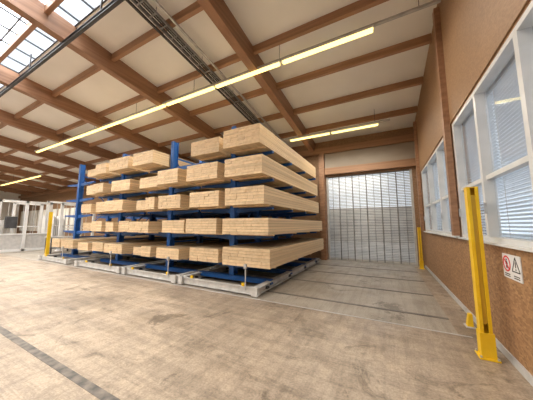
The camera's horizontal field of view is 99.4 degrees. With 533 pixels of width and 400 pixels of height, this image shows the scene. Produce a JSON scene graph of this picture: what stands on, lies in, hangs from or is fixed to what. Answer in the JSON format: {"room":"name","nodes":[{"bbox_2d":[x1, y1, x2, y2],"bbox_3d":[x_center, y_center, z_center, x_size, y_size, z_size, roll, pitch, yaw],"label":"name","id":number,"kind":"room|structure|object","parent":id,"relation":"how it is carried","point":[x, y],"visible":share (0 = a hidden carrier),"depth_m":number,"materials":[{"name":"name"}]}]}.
{"room":"lumber warehouse","nodes":[
{"label":"lumber warehouse","id":0,"kind":"room"},
{"bbox_2d":[0,191,20,233],"bbox_3d":[-37.227,0.181,19.867,0.300,7.200,22.100,-3,-7,28],"label":"wall","id":1,"kind":"structure","parent":0,"point":[3,195],"depth_m":28.39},
{"bbox_2d":[0,0,63,62],"bbox_3d":[-17.168,-3.848,11.676,43.190,0.206,0.090,-3,-7,28],"label":"beam","id":2,"kind":"structure","parent":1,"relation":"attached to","point":[51,5],"depth_m":6.01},
{"bbox_2d":[0,0,219,128],"bbox_3d":[-16.466,-3.516,12.973,43.190,0.206,0.090,-3,-7,28],"label":"beam","id":3,"kind":"structure","parent":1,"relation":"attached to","point":[195,8],"depth_m":6.37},
{"bbox_2d":[3,0,388,155],"bbox_3d":[-15.759,-3.182,14.279,43.190,0.206,0.090,-3,-7,28],"label":"trim","id":4,"kind":"structure","parent":1,"relation":"attached to","point":[359,6],"depth_m":6.01,"materials":[{"name":"brown wood"}]},
{"bbox_2d":[4,106,417,191],"bbox_3d":[-13.635,-2.178,18.204,43.190,0.206,0.090,-3,-7,28],"label":"trim","id":5,"kind":"structure","parent":1,"relation":"attached to","point":[414,109],"depth_m":9.23,"materials":[{"name":"brown wood"}]},
{"bbox_2d":[8,76,422,181],"bbox_3d":[-14.351,-2.517,16.881,43.190,0.206,0.090,-3,-7,28],"label":"trim","id":6,"kind":"structure","parent":1,"relation":"attached to","point":[416,81],"depth_m":8.45,"materials":[{"name":"brown wood"}]},
{"bbox_2d":[0,33,431,174],"bbox_3d":[-15.057,-2.850,15.576,43.190,0.206,0.090,-3,-7,28],"label":"trim","id":7,"kind":"structure","parent":1,"relation":"attached to","point":[426,39],"depth_m":7.01,"materials":[{"name":"brown wood"}]},
{"bbox_2d":[0,0,436,188],"bbox_3d":[-18.055,-3.756,9.947,43.820,1.556,22.450,-3,-7,28],"label":"ceiling","id":8,"kind":"structure","parent":0,"point":[157,61],"depth_m":7.11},
{"bbox_2d":[0,0,106,88],"bbox_3d":[-16.917,-4.231,10.571,28.728,0.434,2.920,-3,-7,28],"label":"window","id":9,"kind":"structure","parent":8,"relation":"attached to","point":[84,1],"depth_m":6.18,"materials":[{"name":"white metal"}]},
{"bbox_2d":[0,0,124,96],"bbox_3d":[-11.718,-3.841,9.227,31.100,0.620,0.070,-3,-7,28],"label":"beam","id":10,"kind":"structure","parent":8,"relation":"attached to","point":[111,5],"depth_m":5.63,"materials":[{"name":"metal"}]},
{"bbox_2d":[125,0,253,124],"bbox_3d":[-1.838,-3.807,7.205,0.045,1.425,11.006,-3,-7,28],"label":"conduit","id":11,"kind":"object","parent":8,"relation":"attached to","point":[129,2],"visible":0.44,"depth_m":6.05,"materials":[{"name":"metal"}]},
{"bbox_2d":[131,0,271,131],"bbox_3d":[-1.591,-3.864,7.080,0.260,1.645,11.004,-3,-7,28],"label":"cable tray","id":12,"kind":"object","parent":8,"relation":"hanging from","point":[180,43],"visible":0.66,"depth_m":6.06,"materials":[{"name":"metal"}]},
{"bbox_2d":[153,0,285,143],"bbox_3d":[-1.343,-3.836,6.945,0.045,1.425,11.006,-3,-7,28],"label":"conduit","id":13,"kind":"object","parent":8,"relation":"attached to","point":[158,4],"visible":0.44,"depth_m":6.24,"materials":[{"name":"grey metal"}]},
{"bbox_2d":[34,0,440,152],"bbox_3d":[-5.201,-3.552,8.946,19.450,0.585,0.100,-3,-7,28],"label":"strip light","id":14,"kind":"object","parent":8,"relation":"hanging from","point":[367,30],"depth_m":6.17,"materials":[{"name":"white paint"}]},
{"bbox_2d":[285,113,389,141],"bbox_3d":[2.665,-3.001,9.157,4.100,0.655,0.100,-3,-7,28],"label":"strip light","id":15,"kind":"object","parent":8,"relation":"hanging from","point":[375,123],"depth_m":8.98,"materials":[{"name":"white paint"}]},
{"bbox_2d":[16,127,424,265],"bbox_3d":[-12.884,0.879,19.260,43.220,5.680,0.250,-3,-7,28],"label":"wall","id":16,"kind":"structure","parent":0,"point":[314,160],"depth_m":11.16,"materials":[{"name":"brown wood"}]},
{"bbox_2d":[0,186,31,194],"bbox_3d":[-34.177,-2.531,18.394,0.220,1.938,21.840,-3,-7,28],"label":"trim","id":17,"kind":"structure","parent":16,"relation":"attached to","point":[2,188],"depth_m":26.59,"materials":[{"name":"brown wood"}]},
{"bbox_2d":[0,180,44,192],"bbox_3d":[-30.686,-2.733,16.557,0.220,1.938,21.840,-3,-7,28],"label":"trim","id":18,"kind":"structure","parent":16,"relation":"attached to","point":[13,185],"depth_m":24.46,"materials":[{"name":"brown wood"}]},
{"bbox_2d":[19,211,28,230],"bbox_3d":[-30.153,2.599,28.098,2.300,2.400,0.049,-3,-7,28],"label":"trim","id":19,"kind":"structure","parent":16,"relation":"attached to","point":[22,214],"depth_m":28.36,"materials":[{"name":"white"}]},
{"bbox_2d":[0,174,60,190],"bbox_3d":[-27.196,-2.936,14.720,0.220,1.938,21.840,-3,-7,28],"label":"trim","id":20,"kind":"structure","parent":16,"relation":"attached to","point":[5,177],"depth_m":22.19,"materials":[{"name":"brown wood"}]},
{"bbox_2d":[27,210,37,230],"bbox_3d":[-27.855,2.466,26.889,2.300,2.400,0.049,-3,-7,28],"label":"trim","id":21,"kind":"structure","parent":16,"relation":"attached to","point":[31,215],"depth_m":26.81,"materials":[{"name":"white"}]},
{"bbox_2d":[0,164,77,187],"bbox_3d":[-23.705,-3.139,12.883,0.220,1.938,21.840,-3,-7,28],"label":"trim","id":22,"kind":"structure","parent":16,"relation":"attached to","point":[3,168],"depth_m":19.49,"materials":[{"name":"brown wood"}]},
{"bbox_2d":[36,210,45,230],"bbox_3d":[-25.557,2.332,25.679,2.300,2.400,0.049,-3,-7,28],"label":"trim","id":23,"kind":"structure","parent":16,"relation":"attached to","point":[44,211],"depth_m":26.03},
{"bbox_2d":[0,135,95,170],"bbox_3d":[-16.723,-3.545,9.208,0.220,1.938,21.840,-3,-7,28],"label":"beam","id":24,"kind":"structure","parent":16,"relation":"attached to","point":[7,142],"depth_m":14.11,"materials":[{"name":"brown wood"}]},
{"bbox_2d":[0,152,100,183],"bbox_3d":[-20.214,-3.342,11.046,0.220,1.938,21.840,-3,-7,28],"label":"beam","id":25,"kind":"structure","parent":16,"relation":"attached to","point":[11,159],"depth_m":16.99,"materials":[{"name":"brown wood"}]},
{"bbox_2d":[0,109,122,160],"bbox_3d":[-13.232,-3.748,7.371,0.220,1.938,21.840,-3,-7,28],"label":"beam","id":26,"kind":"structure","parent":16,"relation":"attached to","point":[7,118],"depth_m":11.43,"materials":[{"name":"brown wood"}]},
{"bbox_2d":[58,208,69,229],"bbox_3d":[-20.962,2.065,23.261,2.300,2.400,0.049,-3,-7,28],"label":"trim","id":27,"kind":"structure","parent":16,"relation":"attached to","point":[66,210],"depth_m":22.89,"materials":[{"name":"white"}]},
{"bbox_2d":[68,208,74,230],"bbox_3d":[-18.664,1.931,22.052,2.300,2.400,0.049,-3,-7,28],"label":"trim","id":28,"kind":"structure","parent":16,"relation":"attached to","point":[71,209],"depth_m":22.34,"materials":[{"name":"white"}]},
{"bbox_2d":[0,65,196,163],"bbox_3d":[-9.741,-3.950,5.534,0.220,1.938,21.840,-3,-7,28],"label":"beam","id":29,"kind":"structure","parent":16,"relation":"attached to","point":[28,87],"depth_m":9.06,"materials":[{"name":"brown wood"}]},
{"bbox_2d":[0,0,223,138],"bbox_3d":[-6.250,-4.153,3.697,0.220,1.938,21.840,-3,-7,28],"label":"beam","id":30,"kind":"structure","parent":16,"relation":"attached to","point":[54,25],"depth_m":6.41,"materials":[{"name":"brown wood"}]},
{"bbox_2d":[18,134,413,198],"bbox_3d":[-13.008,-1.449,19.315,43.190,0.280,0.219,-3,-7,28],"label":"trim","id":31,"kind":"structure","parent":16,"relation":"attached to","point":[410,137],"depth_m":10.42,"materials":[{"name":"brown wood"}]},
{"bbox_2d":[197,0,314,151],"bbox_3d":[-2.759,-4.356,1.860,0.220,1.938,21.840,-3,-7,28],"label":"trim","id":32,"kind":"structure","parent":16,"relation":"attached to","point":[217,11],"depth_m":6.00,"materials":[{"name":"brown wood"}]},
{"bbox_2d":[318,154,327,259],"bbox_3d":[2.692,0.276,10.750,0.250,5.010,0.239,-3,-7,28],"label":"trim","id":33,"kind":"structure","parent":16,"relation":"attached to","point":[322,179],"depth_m":10.66,"materials":[{"name":"brown wood"}]},
{"bbox_2d":[324,141,414,167],"bbox_3d":[4.470,-1.957,10.118,3.690,0.710,0.119,-3,-7,28],"label":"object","id":34,"kind":"structure","parent":16,"relation":"attached to","point":[406,150],"depth_m":9.96,"materials":[{"name":"beige paint"}]},
{"bbox_2d":[325,158,415,174],"bbox_3d":[4.456,-1.443,10.034,3.690,0.310,0.179,-3,-7,28],"label":"trim","id":35,"kind":"structure","parent":16,"relation":"attached to","point":[403,163],"depth_m":9.86,"materials":[{"name":"brown wood"}]},
{"bbox_2d":[326,169,418,265],"bbox_3d":[4.474,0.750,9.988,3.540,3.900,0.140,-3,-7,28],"label":"door","id":36,"kind":"structure","parent":16,"relation":"in","point":[403,261],"depth_m":9.87,"materials":[{"name":"grey paint"}]},
{"bbox_2d":[0,247,532,399],"bbox_3d":[-18.055,2.729,9.231,43.820,0.200,22.450,-3,-7,28],"label":"floor","id":37,"kind":"structure","parent":0,"point":[135,338],"depth_m":3.18,"materials":[{"name":"concrete"}]},
{"bbox_2d":[0,220,3,233],"bbox_3d":[-17.999,1.667,14.185,1.820,3.000,1.600,-3,-7,28],"label":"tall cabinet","id":38,"kind":"object","parent":37,"relation":"on","point":[1,221],"visible":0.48,"depth_m":14.40,"materials":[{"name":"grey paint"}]},
{"bbox_2d":[0,199,52,252],"bbox_3d":[-15.301,1.622,14.233,1.050,3.100,2.440,-3,-7,28],"label":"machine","id":39,"kind":"object","parent":37,"relation":"on","point":[23,241],"visible":0.86,"depth_m":13.97,"materials":[{"name":"white paint"}]},
{"bbox_2d":[10,203,42,233],"bbox_3d":[-17.332,1.802,16.319,0.600,3.200,1.560,-3,-7,28],"label":"gate","id":40,"kind":"object","parent":37,"relation":"on","point":[14,204],"visible":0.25,"depth_m":16.55,"materials":[{"name":"white metal"}]},
{"bbox_2d":[44,212,52,254],"bbox_3d":[-11.855,1.807,12.320,0.190,2.312,0.200,-3,-7,28],"label":"post","id":41,"kind":"object","parent":37,"relation":"on","point":[50,218],"visible":0.99,"depth_m":12.28,"materials":[{"name":"yellow metal"}]},
{"bbox_2d":[41,215,65,242],"bbox_3d":[-18.790,2.601,19.911,2.600,2.400,1.100,-3,-7,28],"label":"stack","id":42,"kind":"object","parent":37,"relation":"on","point":[55,219],"visible":0.28,"depth_m":19.36,"materials":[{"name":"white paint"}]},
{"bbox_2d":[44,236,72,253],"bbox_3d":[-12.253,2.627,13.409,0.800,0.920,1.200,-3,-7,28],"label":"workbench","id":43,"kind":"object","parent":37,"relation":"on","point":[52,237],"visible":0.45,"depth_m":13.08,"materials":[{"name":"grey paint"}]},
{"bbox_2d":[0,326,119,399],"bbox_3d":[-13.163,2.519,8.251,28.800,0.003,0.085,-3,-7,28],"label":"trim","id":44,"kind":"structure","parent":37,"relation":"on","point":[89,386],"depth_m":2.51,"materials":[{"name":"grey paint"}]},
{"bbox_2d":[44,201,83,235],"bbox_3d":[-15.954,1.871,17.855,0.600,3.400,2.360,-3,-7,28],"label":"gate","id":45,"kind":"object","parent":37,"relation":"on","point":[47,206],"visible":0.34,"depth_m":17.34,"materials":[{"name":"white metal"}]},
{"bbox_2d":[54,203,95,250],"bbox_3d":[-12.575,1.761,15.042,0.600,3.000,1.960,-3,-7,28],"label":"gate","id":46,"kind":"object","parent":37,"relation":"on","point":[60,228],"visible":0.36,"depth_m":14.34,"materials":[{"name":"white metal"}]},
{"bbox_2d":[38,164,165,263],"bbox_3d":[-8.076,0.702,12.313,2.700,4.493,5.290,-3,-7,28],"label":"rack","id":47,"kind":"object","parent":37,"relation":"on","point":[79,200],"visible":0.47,"depth_m":10.74,"materials":[{"name":"blue metal"}]},
{"bbox_2d":[52,235,148,246],"bbox_3d":[-8.476,2.219,12.567,0.797,0.405,5.071,-3,-7,28],"label":"bundle","id":48,"kind":"object","parent":47,"relation":"on","point":[56,242],"visible":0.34,"depth_m":10.47,"materials":[{"name":"brown wood"}]},
{"bbox_2d":[61,235,161,248],"bbox_3d":[-7.450,2.151,11.912,1.067,0.395,4.964,-3,-7,28],"label":"bundle","id":49,"kind":"object","parent":47,"relation":"on","point":[66,243],"visible":0.41,"depth_m":9.93,"materials":[{"name":"brown wood"}]},
{"bbox_2d":[74,153,213,273],"bbox_3d":[-5.071,0.527,10.731,3.300,4.493,5.290,-3,-7,28],"label":"rack","id":50,"kind":"object","parent":37,"relation":"on","point":[118,258],"visible":0.41,"depth_m":9.01,"materials":[{"name":"blue metal"}]},
{"bbox_2d":[83,223,99,231],"bbox_3d":[-6.104,1.339,11.345,0.797,0.365,4.929,-3,-7,28],"label":"bundle","id":51,"kind":"object","parent":50,"relation":"on","point":[87,226],"visible":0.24,"depth_m":9.21,"materials":[{"name":"brown wood"}]},
{"bbox_2d":[81,204,111,213],"bbox_3d":[-6.138,0.594,11.384,0.777,0.375,5.062,-3,-7,28],"label":"bundle","id":52,"kind":"object","parent":50,"relation":"on","point":[85,208],"visible":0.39,"depth_m":9.18,"materials":[{"name":"brown wood"}]},
{"bbox_2d":[88,169,118,180],"bbox_3d":[-6.148,-0.882,11.593,0.717,0.335,4.895,-3,-7,28],"label":"bundle","id":53,"kind":"object","parent":50,"relation":"on","point":[91,173],"visible":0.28,"depth_m":9.53,"materials":[{"name":"brown wood"}]},
{"bbox_2d":[91,221,117,231],"bbox_3d":[-5.389,1.256,10.821,0.717,0.415,4.899,-3,-7,28],"label":"bundle","id":54,"kind":"object","parent":50,"relation":"on","point":[100,226],"visible":0.32,"depth_m":8.65,"materials":[{"name":"brown wood"}]},
{"bbox_2d":[78,239,134,250],"bbox_3d":[-6.160,2.100,11.177,0.777,0.335,4.963,-3,-7,28],"label":"bundle","id":55,"kind":"object","parent":50,"relation":"on","point":[87,246],"visible":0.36,"depth_m":8.99,"materials":[{"name":"brown wood"}]},
{"bbox_2d":[86,185,137,199],"bbox_3d":[-6.065,-0.162,11.553,0.787,0.415,5.041,-3,-7,28],"label":"bundle","id":56,"kind":"object","parent":50,"relation":"on","point":[90,189],"visible":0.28,"depth_m":9.47,"materials":[{"name":"brown wood"}]},
{"bbox_2d":[105,222,120,231],"bbox_3d":[-4.597,1.237,10.415,0.497,0.365,4.926,-3,-7,28],"label":"bundle","id":57,"kind":"object","parent":50,"relation":"on","point":[110,226],"visible":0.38,"depth_m":8.24,"materials":[{"name":"brown wood"}]},
{"bbox_2d":[95,163,140,179],"bbox_3d":[-5.400,-0.988,11.090,0.757,0.435,4.932,-3,-7,28],"label":"bundle","id":58,"kind":"object","parent":50,"relation":"on","point":[102,169],"visible":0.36,"depth_m":8.99,"materials":[{"name":"brown wood"}]},
{"bbox_2d":[93,183,149,198],"bbox_3d":[-5.376,-0.212,11.008,0.717,0.395,5.056,-3,-7,28],"label":"bundle","id":59,"kind":"object","parent":50,"relation":"on","point":[100,188],"visible":0.38,"depth_m":8.83,"materials":[{"name":"brown wood"}]},
{"bbox_2d":[96,202,149,214],"bbox_3d":[-5.317,0.530,11.081,0.757,0.435,5.047,-3,-7,28],"label":"bundle","id":60,"kind":"object","parent":50,"relation":"on","point":[100,206],"visible":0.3,"depth_m":8.92,"materials":[{"name":"brown wood"}]},
{"bbox_2d":[105,200,158,212],"bbox_3d":[-4.336,0.455,10.309,1.097,0.415,4.997,-3,-7,28],"label":"bundle","id":61,"kind":"object","parent":50,"relation":"on","point":[116,206],"visible":0.35,"depth_m":8.13,"materials":[{"name":"brown wood"}]},
{"bbox_2d":[109,156,157,177],"bbox_3d":[-4.263,-1.074,10.488,1.177,0.475,5.022,-3,-7,28],"label":"bundle","id":62,"kind":"object","parent":50,"relation":"on","point":[123,165],"visible":0.34,"depth_m":8.39,"materials":[{"name":"brown wood"}]},
{"bbox_2d":[111,179,168,196],"bbox_3d":[-4.223,-0.280,10.571,1.167,0.435,5.058,-3,-7,28],"label":"bundle","id":63,"kind":"object","parent":50,"relation":"on","point":[128,186],"visible":0.4,"depth_m":8.39,"materials":[{"name":"brown wood"}]},
{"bbox_2d":[118,221,161,231],"bbox_3d":[-3.926,1.196,10.274,0.617,0.415,5.060,-3,-7,28],"label":"bundle","id":64,"kind":"object","parent":50,"relation":"on","point":[123,226],"visible":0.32,"depth_m":8.08,"materials":[{"name":"brown wood"}]},
{"bbox_2d":[92,236,191,251],"bbox_3d":[-5.349,2.048,10.842,0.747,0.365,4.932,-3,-7,28],"label":"bundle","id":65,"kind":"object","parent":50,"relation":"on","point":[97,246],"visible":0.34,"depth_m":8.81,"materials":[{"name":"brown wood"}]},
{"bbox_2d":[104,237,215,253],"bbox_3d":[-4.332,1.974,10.171,1.117,0.365,4.891,-3,-7,28],"label":"bundle","id":66,"kind":"object","parent":50,"relation":"on","point":[116,247],"visible":0.39,"depth_m":8.21,"materials":[{"name":"brown wood"}]},
{"bbox_2d":[121,141,253,282],"bbox_3d":[-2.376,0.371,9.313,2.500,4.493,5.290,-3,-7,28],"label":"rack","id":67,"kind":"object","parent":37,"relation":"on","point":[166,265],"visible":0.48,"depth_m":7.67,"materials":[{"name":"blue metal"}]},
{"bbox_2d":[133,246,141,254],"bbox_3d":[-3.115,1.961,9.732,0.517,0.295,5.016,-3,-7,28],"label":"bundle","id":68,"kind":"object","parent":67,"relation":"on","point":[137,250],"visible":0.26,"depth_m":7.56,"materials":[{"name":"brown wood"}]},
{"bbox_2d":[128,222,161,232],"bbox_3d":[-3.001,1.126,9.461,1.017,0.375,4.925,-3,-7,28],"label":"bundle","id":69,"kind":"object","parent":67,"relation":"on","point":[140,227],"visible":0.32,"depth_m":7.30,"materials":[{"name":"brown wood"}]},
{"bbox_2d":[136,200,159,211],"bbox_3d":[-3.122,0.429,9.844,0.517,0.365,4.907,-3,-7,28],"label":"bundle","id":70,"kind":"object","parent":67,"relation":"on","point":[140,204],"visible":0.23,"depth_m":7.73,"materials":[{"name":"brown wood"}]},
{"bbox_2d":[133,150,195,170],"bbox_3d":[-3.014,-1.153,9.731,1.057,0.465,4.901,-3,-7,28],"label":"bundle","id":71,"kind":"object","parent":67,"relation":"on","point":[153,160],"visible":0.3,"depth_m":7.68,"materials":[{"name":"brown wood"}]},
{"bbox_2d":[139,176,195,194],"bbox_3d":[-2.849,-0.345,9.804,0.917,0.395,4.941,-3,-7,28],"label":"bundle","id":72,"kind":"object","parent":67,"relation":"on","point":[148,183],"visible":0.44,"depth_m":7.72,"materials":[{"name":"brown wood"}]},
{"bbox_2d":[162,220,192,233],"bbox_3d":[-1.720,1.062,9.063,0.977,0.415,4.933,-3,-7,28],"label":"bundle","id":73,"kind":"object","parent":67,"relation":"on","point":[168,226],"visible":0.31,"depth_m":6.89,"materials":[{"name":"brown wood"}]},
{"bbox_2d":[145,197,210,212],"bbox_3d":[-2.631,0.367,9.602,0.457,0.435,5.070,-3,-7,28],"label":"bundle","id":74,"kind":"object","parent":67,"relation":"on","point":[151,203],"visible":0.3,"depth_m":7.39,"materials":[{"name":"brown wood"}]},
{"bbox_2d":[141,239,228,256],"bbox_3d":[-2.696,1.884,9.310,0.457,0.355,4.886,-3,-7,28],"label":"bundle","id":75,"kind":"object","parent":67,"relation":"on","point":[149,250],"visible":0.34,"depth_m":7.24,"materials":[{"name":"brown wood"}]},
{"bbox_2d":[157,168,224,191],"bbox_3d":[-1.895,-0.468,9.051,0.917,0.475,4.892,-3,-7,28],"label":"bundle","id":76,"kind":"object","parent":67,"relation":"on","point":[176,177],"visible":0.39,"depth_m":6.97,"materials":[{"name":"brown wood"}]},
{"bbox_2d":[158,194,227,213],"bbox_3d":[-1.822,0.305,9.040,0.977,0.435,4.929,-3,-7,28],"label":"bundle","id":77,"kind":"object","parent":67,"relation":"on","point":[179,201],"visible":0.34,"depth_m":6.90,"materials":[{"name":"brown wood"}]},
{"bbox_2d":[156,239,253,259],"bbox_3d":[-1.772,1.847,8.922,0.977,0.345,5.065,-3,-7,28],"label":"bundle","id":78,"kind":"object","parent":67,"relation":"on","point":[178,252],"visible":0.39,"depth_m":6.80,"materials":[{"name":"brown wood"}]},
{"bbox_2d":[177,126,319,296],"bbox_3d":[-0.078,0.237,8.104,2.500,4.493,5.290,-3,-7,28],"label":"rack","id":79,"kind":"object","parent":37,"relation":"on","point":[265,284],"visible":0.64,"depth_m":6.45,"materials":[{"name":"blue metal"}]},
{"bbox_2d":[185,218,224,234],"bbox_3d":[-0.670,0.967,8.338,1.117,0.445,4.902,-3,-7,28],"label":"bundle","id":80,"kind":"object","parent":79,"relation":"on","point":[213,226],"visible":0.34,"depth_m":6.13,"materials":[{"name":"brown wood"}]},
{"bbox_2d":[191,137,230,163],"bbox_3d":[-0.616,-1.269,8.677,1.067,0.465,4.993,-3,-7,28],"label":"bundle","id":81,"kind":"object","parent":79,"relation":"on","point":[211,149],"visible":0.33,"depth_m":6.52,"materials":[{"name":"brown wood"}]},
{"bbox_2d":[189,190,241,208],"bbox_3d":[-0.610,0.232,8.512,1.077,0.465,4.962,-3,-7,28],"label":"bundle","id":82,"kind":"object","parent":79,"relation":"on","point":[207,199],"visible":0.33,"depth_m":6.32,"materials":[{"name":"brown wood"}]},
{"bbox_2d":[186,161,251,189],"bbox_3d":[-0.659,-0.534,8.546,1.137,0.495,5.027,-3,-7,28],"label":"bundle","id":83,"kind":"object","parent":79,"relation":"on","point":[212,173],"visible":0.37,"depth_m":6.36,"materials":[{"name":"brown wood"}]},
{"bbox_2d":[189,238,271,262],"bbox_3d":[-0.573,1.762,8.382,1.047,0.395,4.984,-3,-7,28],"label":"bundle","id":84,"kind":"object","parent":79,"relation":"on","point":[207,253],"visible":0.31,"depth_m":6.24,"materials":[{"name":"brown wood"}]},
{"bbox_2d":[223,123,315,178],"bbox_3d":[0.503,-1.375,7.987,1.117,0.525,5.009,-3,-7,28],"label":"bundle","id":85,"kind":"object","parent":79,"relation":"on","point":[255,138],"visible":0.73,"depth_m":6.08,"materials":[{"name":"brown wood"}]},
{"bbox_2d":[224,154,317,196],"bbox_3d":[0.555,-0.611,7.937,1.137,0.515,4.998,-3,-7,28],"label":"bundle","id":86,"kind":"object","parent":79,"relation":"on","point":[259,166],"visible":0.84,"depth_m":6.02,"materials":[{"name":"brown wood"}]},
{"bbox_2d":[225,185,318,213],"bbox_3d":[0.576,0.145,7.819,1.167,0.485,4.938,-3,-7,28],"label":"bundle","id":87,"kind":"object","parent":79,"relation":"on","point":[260,195],"visible":0.9,"depth_m":5.88,"materials":[{"name":"brown wood"}]},
{"bbox_2d":[222,218,321,235],"bbox_3d":[0.606,0.901,7.696,1.337,0.435,4.957,-3,-7,28],"label":"bundle","id":88,"kind":"object","parent":79,"relation":"on","point":[233,226],"visible":1,"depth_m":5.69,"materials":[{"name":"brown wood"}]},
{"bbox_2d":[222,237,323,268],"bbox_3d":[0.635,1.636,7.605,1.357,0.475,4.967,-3,-7,28],"label":"bundle","id":89,"kind":"object","parent":79,"relation":"on","point":[270,254],"visible":1,"depth_m":5.69,"materials":[{"name":"brown wood"}]},
{"bbox_2d":[26,258,472,337],"bbox_3d":[-4.566,2.401,7.185,17.000,0.004,0.025,-3,-7,28],"label":"trim","id":90,"kind":"structure","parent":37,"relation":"on","point":[26,258],"depth_m":4.40,"materials":[{"name":"grey paint"}]},
{"bbox_2d":[87,254,432,295],"bbox_3d":[-3.653,2.607,9.058,16.850,0.006,0.070,-3,-7,28],"label":"trim","id":91,"kind":"structure","parent":37,"relation":"on","point":[87,254],"depth_m":6.19,"materials":[{"name":"metal"}]},
{"bbox_2d":[276,267,423,281],"bbox_3d":[-2.974,2.747,10.331,16.850,0.006,0.070,-3,-7,28],"label":"trim","id":92,"kind":"structure","parent":37,"relation":"on","point":[276,267],"depth_m":7.17,"materials":[{"name":"metal"}]},
{"bbox_2d":[296,262,412,271],"bbox_3d":[-2.296,2.888,11.605,16.850,0.006,0.070,-3,-7,28],"label":"trim","id":93,"kind":"structure","parent":37,"relation":"on","point":[296,262],"depth_m":8.52,"materials":[{"name":"metal"}]},
{"bbox_2d":[266,291,448,319],"bbox_3d":[-4.332,2.466,7.784,16.850,0.006,0.070,-3,-7,28],"label":"trim","id":94,"kind":"structure","parent":37,"relation":"on","point":[266,291],"depth_m":4.45,"materials":[{"name":"metal"}]},
{"bbox_2d":[417,227,424,268],"bbox_3d":[5.701,1.774,8.379,0.190,1.512,0.200,-3,-7,28],"label":"post","id":95,"kind":"object","parent":37,"relation":"on","point":[421,262],"visible":1,"depth_m":8.34,"materials":[{"name":"yellow metal"}]},
{"bbox_2d":[463,313,475,328],"bbox_3d":[3.224,1.906,3.594,0.120,0.200,0.160,-3,-7,28],"label":"bracket","id":96,"kind":"object","parent":37,"relation":"on","point":[469,323],"visible":0.98,"depth_m":3.56,"materials":[{"name":"yellow metal"}]},
{"bbox_2d":[463,186,501,363],"bbox_3d":[2.690,0.874,2.865,0.190,2.092,0.200,-3,-7,28],"label":"post","id":97,"kind":"object","parent":37,"relation":"on","point":[486,341],"visible":1,"depth_m":2.82,"materials":[{"name":"yellow metal"}]},
{"bbox_2d":[420,0,532,375],"bbox_3d":[1.234,-2.005,-0.379,0.300,7.102,22.100,-3,-7,28],"label":"wall","id":98,"kind":"structure","parent":0,"point":[448,258],"depth_m":2.98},
{"bbox_2d":[413,121,423,229],"bbox_3d":[5.742,-0.947,8.544,0.098,4.158,0.150,-3,-7,28],"label":"trim","id":99,"kind":"structure","parent":98,"relation":"attached to","point":[414,123],"depth_m":8.48,"materials":[{"name":"brown wood"}]},
{"bbox_2d":[421,139,458,237],"bbox_3d":[4.736,-0.158,6.317,0.190,2.200,4.360,-3,-7,28],"label":"window","id":100,"kind":"structure","parent":98,"relation":"in","point":[438,153],"depth_m":6.40,"materials":[{"name":"white plastic"}]},
{"bbox_2d":[427,162,440,228],"bbox_3d":[5.546,-0.039,7.504,0.083,2.165,1.409,-3,-7,28],"label":"blind","id":101,"kind":"object","parent":100,"relation":"attached to","point":[434,166],"visible":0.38,"depth_m":7.08,"materials":[{"name":"grey paint"}]},
{"bbox_2d":[434,149,450,231],"bbox_3d":[4.876,-0.178,6.245,0.083,2.165,1.409,-3,-7,28],"label":"blind","id":102,"kind":"object","parent":100,"relation":"attached to","point":[435,161],"visible":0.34,"depth_m":6.60,"materials":[{"name":"grey paint"}]},
{"bbox_2d":[432,7,460,235],"bbox_3d":[3.594,-1.677,4.543,0.098,4.731,0.150,-3,-7,28],"label":"trim","id":103,"kind":"structure","parent":98,"relation":"attached to","point":[450,173],"depth_m":4.47,"materials":[{"name":"brown wood"}]},
{"bbox_2d":[415,0,528,171],"bbox_3d":[1.032,-3.786,-0.223,0.019,3.518,21.840,-3,-7,28],"label":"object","id":104,"kind":"structure","parent":98,"relation":"attached to","point":[473,31],"depth_m":3.73,"materials":[{"name":"brown wood"}]},
{"bbox_2d":[425,265,532,385],"bbox_3d":[2.847,1.852,2.605,0.019,0.090,13.600,-3,-7,28],"label":"baseboard","id":105,"kind":"structure","parent":98,"relation":"attached to","point":[508,355],"depth_m":2.81,"materials":[{"name":"grey paint"}]},
{"bbox_2d":[452,0,532,252],"bbox_3d":[2.787,-0.562,2.659,0.190,2.200,3.730,-3,-7,28],"label":"window","id":106,"kind":"structure","parent":98,"relation":"in","point":[519,42],"depth_m":3.00,"materials":[{"name":"white plastic"}]},
{"bbox_2d":[463,90,508,237],"bbox_3d":[3.499,-0.464,3.661,0.083,2.165,1.199,-3,-7,28],"label":"blind","id":107,"kind":"object","parent":106,"relation":"attached to","point":[469,123],"visible":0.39,"depth_m":3.80,"materials":[{"name":"grey paint"}]},
{"bbox_2d":[488,54,532,239],"bbox_3d":[2.927,-0.582,2.586,0.083,2.165,1.199,-3,-7,28],"label":"blind","id":108,"kind":"object","parent":106,"relation":"attached to","point":[509,124],"visible":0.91,"depth_m":2.78,"materials":[{"name":"grey paint"}]},
{"bbox_2d":[502,253,523,283],"bbox_3d":[2.745,0.752,2.530,0.015,0.273,0.414,-3,-7,28],"label":"safety sign","id":109,"kind":"object","parent":98,"relation":"attached to","point":[512,265],"visible":1,"depth_m":2.50,"materials":[{"name":"white paint"}]},
{"label":"outside","id":110,"kind":"structure","parent":0,"visible":0},
{"bbox_2d":[331,234,532,261],"bbox_3d":[0.391,3.579,16.473,75.000,0.201,90.000,-3,-7,28],"label":"floor","id":111,"kind":"structure","parent":110,"point":[331,241],"depth_m":15.93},
{"bbox_2d":[330,204,486,242],"bbox_3d":[10.609,2.668,24.165,18.600,3.300,5.700,-3,-7,28],"label":"building","id":112,"kind":"structure","parent":111,"relation":"on","point":[481,204],"depth_m":21.47,"materials":[{"name":"metal"}]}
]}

